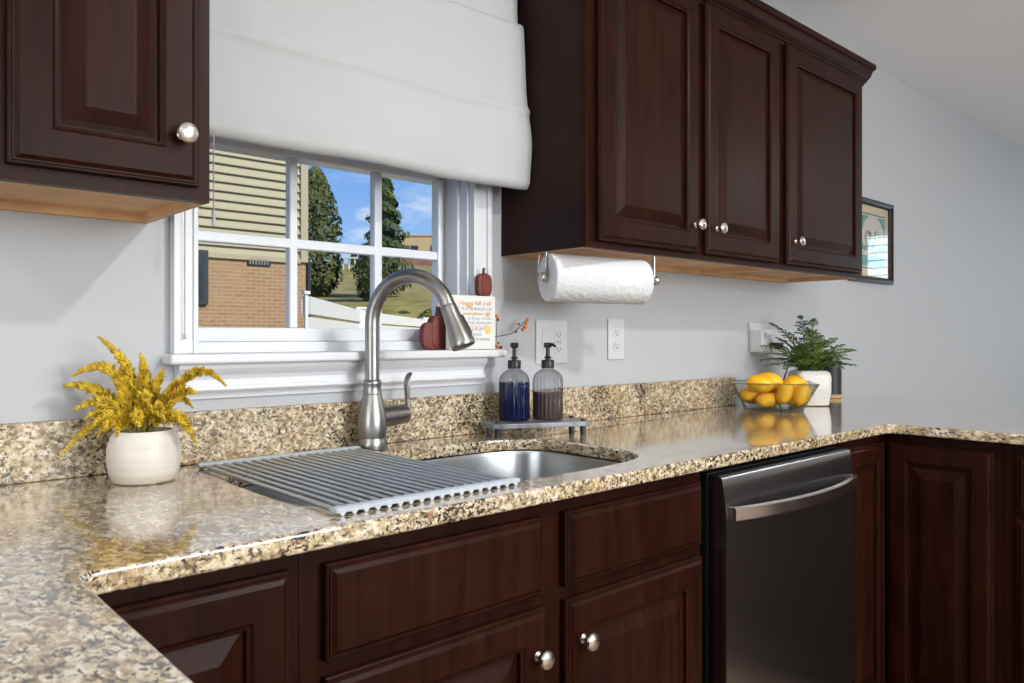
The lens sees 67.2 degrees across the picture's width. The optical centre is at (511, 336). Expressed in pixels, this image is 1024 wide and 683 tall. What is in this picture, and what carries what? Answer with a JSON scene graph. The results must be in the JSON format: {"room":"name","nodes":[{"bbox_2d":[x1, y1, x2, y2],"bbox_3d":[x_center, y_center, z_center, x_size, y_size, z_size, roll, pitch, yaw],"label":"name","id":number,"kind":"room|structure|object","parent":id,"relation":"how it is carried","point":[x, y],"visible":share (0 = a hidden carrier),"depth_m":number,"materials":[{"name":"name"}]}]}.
{"room":"kitchen","nodes":[
{"label":"kitchen","id":0,"kind":"room"},
{"bbox_2d":[0,68,1023,423],"bbox_3d":[0.759,-0.137,2.882,11.300,2.600,0.150,0,0,-42],"label":"wall","id":1,"kind":"structure","parent":0,"point":[949,327],"depth_m":2.80,"materials":[{"name":"grey paint"}]},
{"bbox_2d":[0,0,209,223],"bbox_3d":[-0.685,-0.583,1.228,0.308,0.738,0.355,0,0,-42],"label":"upper cabinet","id":2,"kind":"object","parent":1,"relation":"attached to","point":[105,104],"visible":1,"depth_m":1.13,"materials":[{"name":"brown wood"}]},
{"bbox_2d":[162,137,505,399],"bbox_3d":[-0.393,-0.447,1.802,0.847,1.140,0.200,0,0,-42],"label":"window","id":3,"kind":"structure","parent":1,"relation":"in","point":[291,359],"depth_m":1.75,"materials":[{"name":"white paint"}]},
{"bbox_2d":[183,211,185,338],"bbox_3d":[-0.628,-0.175,1.480,0.006,0.362,0.006,0,0,-42],"label":"shade cord","id":4,"kind":"object","parent":3,"relation":"attached to","point":[184,334],"visible":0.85,"depth_m":1.48,"materials":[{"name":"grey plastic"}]},
{"bbox_2d":[419,307,445,349],"bbox_3d":[-0.185,-0.021,1.940,0.106,0.108,0.028,0,0,-42],"label":"pumpkin","id":5,"kind":"object","parent":3,"relation":"on","point":[432,333],"visible":0.73,"depth_m":1.92,"materials":[{"name":"ceramic"}]},
{"bbox_2d":[446,295,494,349],"bbox_3d":[-0.103,-0.035,1.945,0.146,0.136,0.022,0,0,-42],"label":"sign","id":6,"kind":"object","parent":3,"relation":"on","point":[478,311],"visible":0.72,"depth_m":1.95,"materials":[{"name":"white"}]},
{"bbox_2d":[475,268,491,295],"bbox_3d":[-0.073,-0.140,1.974,0.045,0.073,0.022,0,0,-42],"label":"pumpkin","id":7,"kind":"object","parent":6,"relation":"on","point":[483,282],"visible":0.97,"depth_m":1.96,"materials":[{"name":"red ceramic"}]},
{"bbox_2d":[495,314,528,348],"bbox_3d":[-0.011,-0.013,2.028,0.143,0.091,0.020,0,0,-35],"label":"sprig","id":8,"kind":"object","parent":3,"relation":"on","point":[497,346],"visible":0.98,"depth_m":2.02,"materials":[{"name":"brown plant"}]},
{"bbox_2d":[0,377,735,484],"bbox_3d":[-0.275,0.198,1.827,2.930,0.102,0.019,0,0,-42],"label":"backsplash","id":9,"kind":"structure","parent":1,"relation":"attached to","point":[29,451],"depth_m":1.66,"materials":[{"name":"stone"}]},
{"bbox_2d":[210,0,531,189],"bbox_3d":[-0.311,-0.645,1.704,0.892,0.546,0.101,0,0,-42],"label":"roman shade","id":10,"kind":"object","parent":1,"relation":"attached to","point":[436,88],"visible":0.95,"depth_m":1.67,"materials":[{"name":"grey fabric"}]},
{"bbox_2d":[212,131,215,225],"bbox_3d":[-0.546,-0.289,1.412,0.006,0.174,0.006,0,0,-20],"label":"pull cord","id":11,"kind":"object","parent":10,"relation":"hanging from","point":[213,210],"visible":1,"depth_m":1.41,"materials":[{"name":"grey plastic"}]},
{"bbox_2d":[536,319,566,363],"bbox_3d":[0.114,0.015,2.187,0.124,0.124,0.008,0,0,-42],"label":"wall outlet","id":12,"kind":"object","parent":1,"relation":"attached to","point":[551,331],"visible":0.99,"depth_m":2.19,"materials":[{"name":"grey plastic"}]},
{"bbox_2d":[542,330,550,353],"bbox_3d":[0.098,0.015,2.170,0.033,0.068,0.002,0,0,-42],"label":"rocker switch","id":13,"kind":"object","parent":12,"relation":"attached to","point":[546,334],"depth_m":2.17,"materials":[{"name":"grey plastic"}]},
{"bbox_2d":[554,330,562,353],"bbox_3d":[0.132,0.015,2.202,0.033,0.068,0.002,0,0,-42],"label":"receptacle","id":14,"kind":"object","parent":12,"relation":"attached to","point":[558,334],"depth_m":2.20,"materials":[{"name":"grey plastic"}]},
{"bbox_2d":[608,319,623,359],"bbox_3d":[0.322,0.009,2.377,0.075,0.125,0.007,0,0,-42],"label":"wall outlet","id":15,"kind":"object","parent":1,"relation":"attached to","point":[615,326],"visible":1,"depth_m":2.37,"materials":[{"name":"grey plastic"}]},
{"bbox_2d":[613,341,620,349],"bbox_3d":[0.323,0.029,2.375,0.034,0.028,0.002,0,0,-42],"label":"receptacle","id":16,"kind":"object","parent":15,"relation":"attached to","point":[616,344],"depth_m":2.37,"materials":[{"name":"grey plastic"}]},
{"bbox_2d":[613,328,620,336],"bbox_3d":[0.323,-0.011,2.375,0.034,0.028,0.002,0,0,-42],"label":"receptacle","id":17,"kind":"object","parent":15,"relation":"attached to","point":[616,331],"depth_m":2.37,"materials":[{"name":"grey plastic"}]},
{"bbox_2d":[501,0,779,274],"bbox_3d":[0.429,-0.583,2.240,0.913,0.738,0.355,0,0,-42],"label":"upper cabinet","id":18,"kind":"object","parent":1,"relation":"attached to","point":[655,124],"visible":0.99,"depth_m":2.01,"materials":[{"name":"brown wood"}]},
{"bbox_2d":[537,252,659,285],"bbox_3d":[0.228,-0.175,2.007,0.343,0.078,0.054,0,0,-21],"label":"paper towel holder","id":19,"kind":"object","parent":18,"relation":"attached to","point":[543,277],"visible":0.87,"depth_m":1.95,"materials":[{"name":"silver metal"}]},
{"bbox_2d":[538,253,653,304],"bbox_3d":[0.217,-0.148,1.994,0.275,0.126,0.124,0,0,-21],"label":"paper towel roll","id":20,"kind":"object","parent":19,"relation":"on","point":[572,278],"visible":0.93,"depth_m":1.94,"materials":[{"name":"white paper"}]},
{"bbox_2d":[749,323,767,354],"bbox_3d":[0.942,0.009,2.941,0.140,0.120,0.007,0,0,-42],"label":"wall outlet","id":21,"kind":"object","parent":1,"relation":"attached to","point":[752,326],"visible":0.42,"depth_m":2.93,"materials":[{"name":"grey plastic"}]},
{"bbox_2d":[750,330,772,351],"bbox_3d":[0.937,0.017,2.897,0.080,0.083,0.051,0,0,-42],"label":"plug adapter","id":22,"kind":"object","parent":21,"relation":"attached to","point":[757,337],"visible":1,"depth_m":2.87,"materials":[{"name":"grey plastic"}]},
{"bbox_2d":[770,342,791,379],"bbox_3d":[1.022,0.135,2.911,0.065,0.224,0.127,0,0,35],"label":"power cord","id":23,"kind":"object","parent":22,"relation":"attached to","point":[781,345],"visible":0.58,"depth_m":2.87,"materials":[{"name":"black plastic"}]},
{"bbox_2d":[704,43,861,282],"bbox_3d":[0.990,-0.583,2.750,0.600,0.738,0.355,0,0,-42],"label":"upper cabinet","id":24,"kind":"object","parent":1,"relation":"attached to","point":[821,103],"visible":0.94,"depth_m":2.61,"materials":[{"name":"brown wood"}]},
{"bbox_2d":[699,0,875,85],"bbox_3d":[0.647,-0.967,2.447,1.590,0.076,0.341,0,0,-42],"label":"crown molding","id":25,"kind":"structure","parent":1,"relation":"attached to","point":[757,13],"depth_m":2.48,"materials":[{"name":"brown wood"}]},
{"bbox_2d":[848,197,893,284],"bbox_3d":[1.682,-0.446,3.602,0.455,0.388,0.026,0,0,-42],"label":"framed picture","id":26,"kind":"object","parent":1,"relation":"attached to","point":[877,216],"visible":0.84,"depth_m":3.65,"materials":[{"name":"black wood"}]},
{"bbox_2d":[862,213,884,268],"bbox_3d":[1.680,-0.446,3.608,0.307,0.246,0.001,0,0,-42],"label":"print","id":27,"kind":"object","parent":26,"relation":"attached to","point":[873,224],"depth_m":3.62,"materials":[{"name":"multicoloured"}]},
{"bbox_2d":[761,0,1023,149],"bbox_3d":[2.491,-1.431,0.977,11.300,0.310,5.300,0,0,-42],"label":"ceiling","id":28,"kind":"structure","parent":0,"point":[967,56],"depth_m":3.35,"materials":[{"name":"white paint"}]},
{"bbox_3d":[2.491,1.224,0.977,11.300,0.120,5.300,0,0,-42],"label":"floor","id":29,"kind":"structure","parent":0,"visible":0},
{"bbox_2d":[97,554,297,682],"bbox_3d":[-0.681,0.671,0.781,0.902,0.785,0.976,0,0,-42],"label":"base cabinet","id":30,"kind":"object","parent":29,"relation":"on","point":[238,624],"visible":0.38,"depth_m":0.93,"materials":[{"name":"brown wood"}]},
{"bbox_2d":[298,472,701,682],"bbox_3d":[-0.122,0.721,1.518,0.914,0.884,0.637,0,0,-42],"label":"base cabinet","id":31,"kind":"object","parent":29,"relation":"on","point":[605,586],"visible":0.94,"depth_m":1.26,"materials":[{"name":"brown wood"}]},
{"bbox_2d":[700,445,857,682],"bbox_3d":[0.484,0.726,2.023,0.605,0.869,0.672,0,0,-42],"label":"dishwasher","id":32,"kind":"object","parent":29,"relation":"on","point":[777,545],"visible":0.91,"depth_m":1.76,"materials":[{"name":"black metal"}]},
{"bbox_2d":[831,434,1004,682],"bbox_3d":[1.204,0.671,2.548,1.150,0.785,0.896,0,0,-42],"label":"base cabinet","id":33,"kind":"object","parent":29,"relation":"on","point":[929,512],"visible":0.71,"depth_m":2.12,"materials":[{"name":"brown wood"}]},
{"bbox_2d":[0,396,1023,682],"bbox_3d":[0.754,0.263,1.222,3.640,0.027,2.298,0,0,-42],"label":"countertop","id":34,"kind":"structure","parent":33,"relation":"on","point":[65,543],"depth_m":1.10,"materials":[{"name":"stone"}]},
{"bbox_2d":[59,336,226,485],"bbox_3d":[-0.636,0.124,1.329,0.266,0.249,0.124,0,0,-24],"label":"potted plant","id":35,"kind":"object","parent":34,"relation":"on","point":[138,455],"visible":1,"depth_m":1.31,"materials":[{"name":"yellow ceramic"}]},
{"bbox_2d":[195,446,519,515],"bbox_3d":[-0.292,0.243,1.375,0.345,0.013,0.530,0,0,-42],"label":"dish drying rack","id":36,"kind":"object","parent":34,"relation":"on","point":[417,480],"visible":1,"depth_m":1.32,"materials":[{"name":"silver metal"}]},
{"bbox_2d":[357,269,474,450],"bbox_3d":[-0.210,0.051,1.660,0.146,0.395,0.271,0,0,-42],"label":"kitchen faucet","id":37,"kind":"object","parent":34,"relation":"on","point":[374,417],"visible":1,"depth_m":1.68,"materials":[{"name":"silver metal"}]},
{"bbox_2d":[241,450,622,506],"bbox_3d":[-0.119,0.376,1.506,0.830,0.196,0.471,0,0,-42],"label":"sink","id":38,"kind":"object","parent":34,"relation":"in","point":[523,465],"visible":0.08,"depth_m":1.83,"materials":[{"name":"silver metal"}]},
{"bbox_2d":[481,415,589,437],"bbox_3d":[0.061,0.228,1.963,0.270,0.041,0.116,0,0,-17],"label":"tray","id":39,"kind":"object","parent":34,"relation":"on","point":[571,421],"visible":1,"depth_m":1.92,"materials":[{"name":"grey stone"}]},
{"bbox_2d":[499,342,529,421],"bbox_3d":[0.006,0.115,1.966,0.079,0.198,0.079,0,0,-12],"label":"soap dispenser","id":40,"kind":"object","parent":39,"relation":"on","point":[514,395],"visible":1,"depth_m":1.94,"materials":[{"name":"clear glass"}]},
{"bbox_2d":[499,368,529,421],"bbox_3d":[0.006,0.146,1.966,0.079,0.136,0.079,0,0,-12],"label":"bottle","id":41,"kind":"object","parent":40,"relation":"attached to","point":[514,395],"depth_m":1.94,"materials":[{"name":"clear glass"}]},
{"bbox_2d":[532,342,562,419],"bbox_3d":[0.093,0.115,1.996,0.079,0.198,0.079,0,0,-37],"label":"soap dispenser","id":42,"kind":"object","parent":39,"relation":"on","point":[546,404],"visible":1,"depth_m":1.97,"materials":[{"name":"clear glass"}]},
{"bbox_2d":[532,369,562,419],"bbox_3d":[0.093,0.146,1.996,0.078,0.136,0.079,0,0,-37],"label":"bottle","id":43,"kind":"object","parent":42,"relation":"attached to","point":[546,404],"depth_m":1.97,"materials":[{"name":"clear glass"}]},
{"bbox_2d":[729,380,819,410],"bbox_3d":[0.894,0.203,2.644,0.276,0.092,0.184,0,0,12],"label":"fruit bowl","id":44,"kind":"object","parent":34,"relation":"on","point":[816,385],"visible":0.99,"depth_m":2.60,"materials":[{"name":"clear glass"}]},
{"bbox_2d":[739,389,755,403],"bbox_3d":[0.833,0.208,2.696,0.079,0.056,0.053,0,0,-11],"label":"lemon","id":45,"kind":"object","parent":44,"relation":"in","point":[753,401],"visible":0.2,"depth_m":2.68,"materials":[{"name":"yellow food"}]},
{"bbox_2d":[741,386,759,400],"bbox_3d":[0.819,0.194,2.645,0.077,0.054,0.052,0,0,-17],"label":"lemon","id":46,"kind":"object","parent":44,"relation":"in","point":[747,394],"visible":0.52,"depth_m":2.62,"materials":[{"name":"yellow food"}]},
{"bbox_2d":[746,374,774,392],"bbox_3d":[0.836,0.159,2.600,0.077,0.061,0.074,0,0,-18],"label":"lemon","id":47,"kind":"object","parent":44,"relation":"in","point":[757,378],"visible":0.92,"depth_m":2.58,"materials":[{"name":"yellow food"}]},
{"bbox_2d":[755,392,776,406],"bbox_3d":[0.863,0.215,2.615,0.080,0.052,0.052,0,0,-17],"label":"lemon","id":48,"kind":"object","parent":44,"relation":"in","point":[767,399],"visible":1,"depth_m":2.60,"materials":[{"name":"yellow food"}]},
{"bbox_2d":[776,382,792,403],"bbox_3d":[0.917,0.190,2.593,0.054,0.076,0.053,0,0,-27],"label":"lemon","id":49,"kind":"object","parent":44,"relation":"in","point":[784,394],"visible":0.94,"depth_m":2.58,"materials":[{"name":"yellow food"}]},
{"bbox_2d":[786,398,794,404],"bbox_3d":[0.968,0.212,2.671,0.077,0.049,0.049,0,0,23],"label":"lemon","id":50,"kind":"object","parent":44,"relation":"in","point":[790,402],"visible":0.1,"depth_m":2.65,"materials":[{"name":"yellow food"}]},
{"bbox_2d":[784,377,801,390],"bbox_3d":[0.955,0.173,2.634,0.065,0.071,0.056,0,0,-19],"label":"lemon","id":51,"kind":"object","parent":44,"relation":"in","point":[793,380],"visible":0.36,"depth_m":2.62,"materials":[{"name":"yellow food"}]},
{"bbox_2d":[783,375,806,383],"bbox_3d":[0.985,0.163,2.684,0.083,0.055,0.057,0,0,-10],"label":"lemon","id":52,"kind":"object","parent":44,"relation":"in","point":[803,380],"visible":0.32,"depth_m":2.67,"materials":[{"name":"yellow food"}]},
{"bbox_2d":[792,383,809,405],"bbox_3d":[0.970,0.194,2.586,0.058,0.079,0.054,0,0,-23],"label":"lemon","id":53,"kind":"object","parent":44,"relation":"in","point":[801,393],"visible":0.95,"depth_m":2.57,"materials":[{"name":"yellow food"}]},
{"bbox_3d":[0.895,0.217,2.664,0.077,0.049,0.049,0,0,6],"label":"lemon","id":54,"kind":"object","parent":44,"relation":"in","visible":0},
{"bbox_2d":[759,372,783,389],"bbox_3d":[0.883,0.153,2.645,0.092,0.061,0.062,0,0,32],"label":"lemon","id":55,"kind":"object","parent":54,"relation":"on","point":[776,379],"visible":0.43,"depth_m":2.62,"materials":[{"name":"yellow food"}]},
{"bbox_2d":[759,315,857,405],"bbox_3d":[1.067,0.085,2.798,0.289,0.328,0.277,0,0,39],"label":"potted fern","id":56,"kind":"object","parent":34,"relation":"on","point":[810,361],"visible":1,"depth_m":2.77,"materials":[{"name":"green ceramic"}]},
{"bbox_2d":[787,370,830,405],"bbox_3d":[1.080,0.185,2.803,0.124,0.126,0.124,0,0,0],"label":"pot","id":57,"kind":"object","parent":56,"relation":"attached to","point":[822,395],"depth_m":2.74,"materials":[{"name":"white ceramic"}]},
{"bbox_2d":[823,360,841,397],"bbox_3d":[1.294,0.173,3.133,0.084,0.151,0.084,0,0,-42],"label":"vase","id":58,"kind":"object","parent":34,"relation":"on","point":[836,372],"visible":0.46,"depth_m":3.09,"materials":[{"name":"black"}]},
{"bbox_2d":[1005,444,1023,682],"bbox_3d":[1.849,0.671,2.014,0.915,0.785,0.759,0,0,-42],"label":"base cabinet","id":59,"kind":"object","parent":29,"relation":"on","point":[1014,454],"visible":0.85,"depth_m":2.01,"materials":[{"name":"brown wood"}]},
{"label":"outside","id":60,"kind":"structure","parent":0,"visible":0},
{"bbox_2d":[311,264,431,327],"bbox_3d":[-15.566,-4.425,76.593,160.000,12.031,130.000,0,0,-42],"label":"ground","id":61,"kind":"structure","parent":60,"point":[416,299],"depth_m":23.68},
{"bbox_2d":[198,149,310,327],"bbox_3d":[-8.941,-3.162,11.870,9.535,9.350,8.300,0,0,-42],"label":"neighbor house","id":62,"kind":"structure","parent":61,"relation":"on","point":[243,286],"depth_m":11.41,"materials":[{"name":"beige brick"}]},
{"bbox_2d":[247,258,270,265],"bbox_3d":[-3.773,-1.117,11.514,0.355,0.110,0.040,0,0,-42],"label":"vent","id":63,"kind":"object","parent":62,"relation":"attached to","point":[250,261],"depth_m":11.50,"materials":[{"name":"grey"}]},
{"bbox_2d":[308,166,342,296],"bbox_3d":[-6.311,-3.302,24.730,1.851,4.366,1.794,0,0,-1],"label":"tree","id":64,"kind":"object","parent":61,"relation":"on","point":[319,193],"visible":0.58,"depth_m":24.33,"materials":[{"name":"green plant"}]},
{"bbox_2d":[342,257,357,268],"bbox_3d":[-10.569,-4.731,50.004,1.040,0.800,0.500,0,0,0],"label":"pergola","id":65,"kind":"object","parent":61,"relation":"on","point":[348,258],"visible":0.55,"depth_m":49.97,"materials":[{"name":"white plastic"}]},
{"bbox_2d":[350,254,357,264],"bbox_3d":[-11.878,-5.853,58.003,0.621,1.770,0.587,0,0,-42],"label":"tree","id":66,"kind":"object","parent":61,"relation":"on","point":[352,255],"visible":0.29,"depth_m":57.85,"materials":[{"name":"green plant"}]},
{"bbox_2d":[301,291,428,328],"bbox_3d":[-1.296,0.609,10.166,0.501,1.810,10.316,0,0,3],"label":"vinyl fence","id":67,"kind":"object","parent":61,"relation":"on","point":[312,306],"visible":0.17,"depth_m":6.35,"materials":[{"name":"white plastic"}]},
{"bbox_2d":[353,240,392,300],"bbox_3d":[-3.936,-1.828,22.142,1.145,1.968,1.236,0,0,-42],"label":"tree","id":68,"kind":"object","parent":61,"relation":"on","point":[364,262],"visible":0.39,"depth_m":21.90,"materials":[{"name":"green plant"}]},
{"bbox_2d":[347,177,413,296],"bbox_3d":[-3.983,-3.216,23.931,2.143,4.177,1.971,0,0,39],"label":"tree","id":69,"kind":"object","parent":61,"relation":"on","point":[389,240],"visible":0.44,"depth_m":23.78,"materials":[{"name":"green plant"}]},
{"bbox_2d":[398,310,409,314],"bbox_3d":[-2.811,-0.209,19.712,0.929,0.946,0.997,0,0,-42],"label":"shrub","id":70,"kind":"object","parent":61,"relation":"on","point":[402,311],"visible":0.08,"depth_m":19.54,"materials":[{"name":"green plant"}]},
{"bbox_2d":[393,258,431,264],"bbox_3d":[-1.391,-6.012,62.104,18.400,1.110,4.600,0,0,0],"label":"bank","id":71,"kind":"object","parent":61,"relation":"on","point":[415,261],"visible":0.02,"depth_m":60.58,"materials":[{"name":"red soil"}]},
{"bbox_2d":[398,234,431,251],"bbox_3d":[-0.825,-8.207,84.005,22.200,4.741,8.200,0,0,0],"label":"building","id":72,"kind":"structure","parent":61,"relation":"on","point":[422,242],"depth_m":80.00,"materials":[{"name":"brown"}]},
{"bbox_2d":[412,308,431,327],"bbox_3d":[-1.901,-0.187,18.229,0.839,1.002,0.920,0,0,-42],"label":"shrub","id":73,"kind":"object","parent":61,"relation":"on","point":[427,313],"visible":0.15,"depth_m":18.05,"materials":[{"name":"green plant"}]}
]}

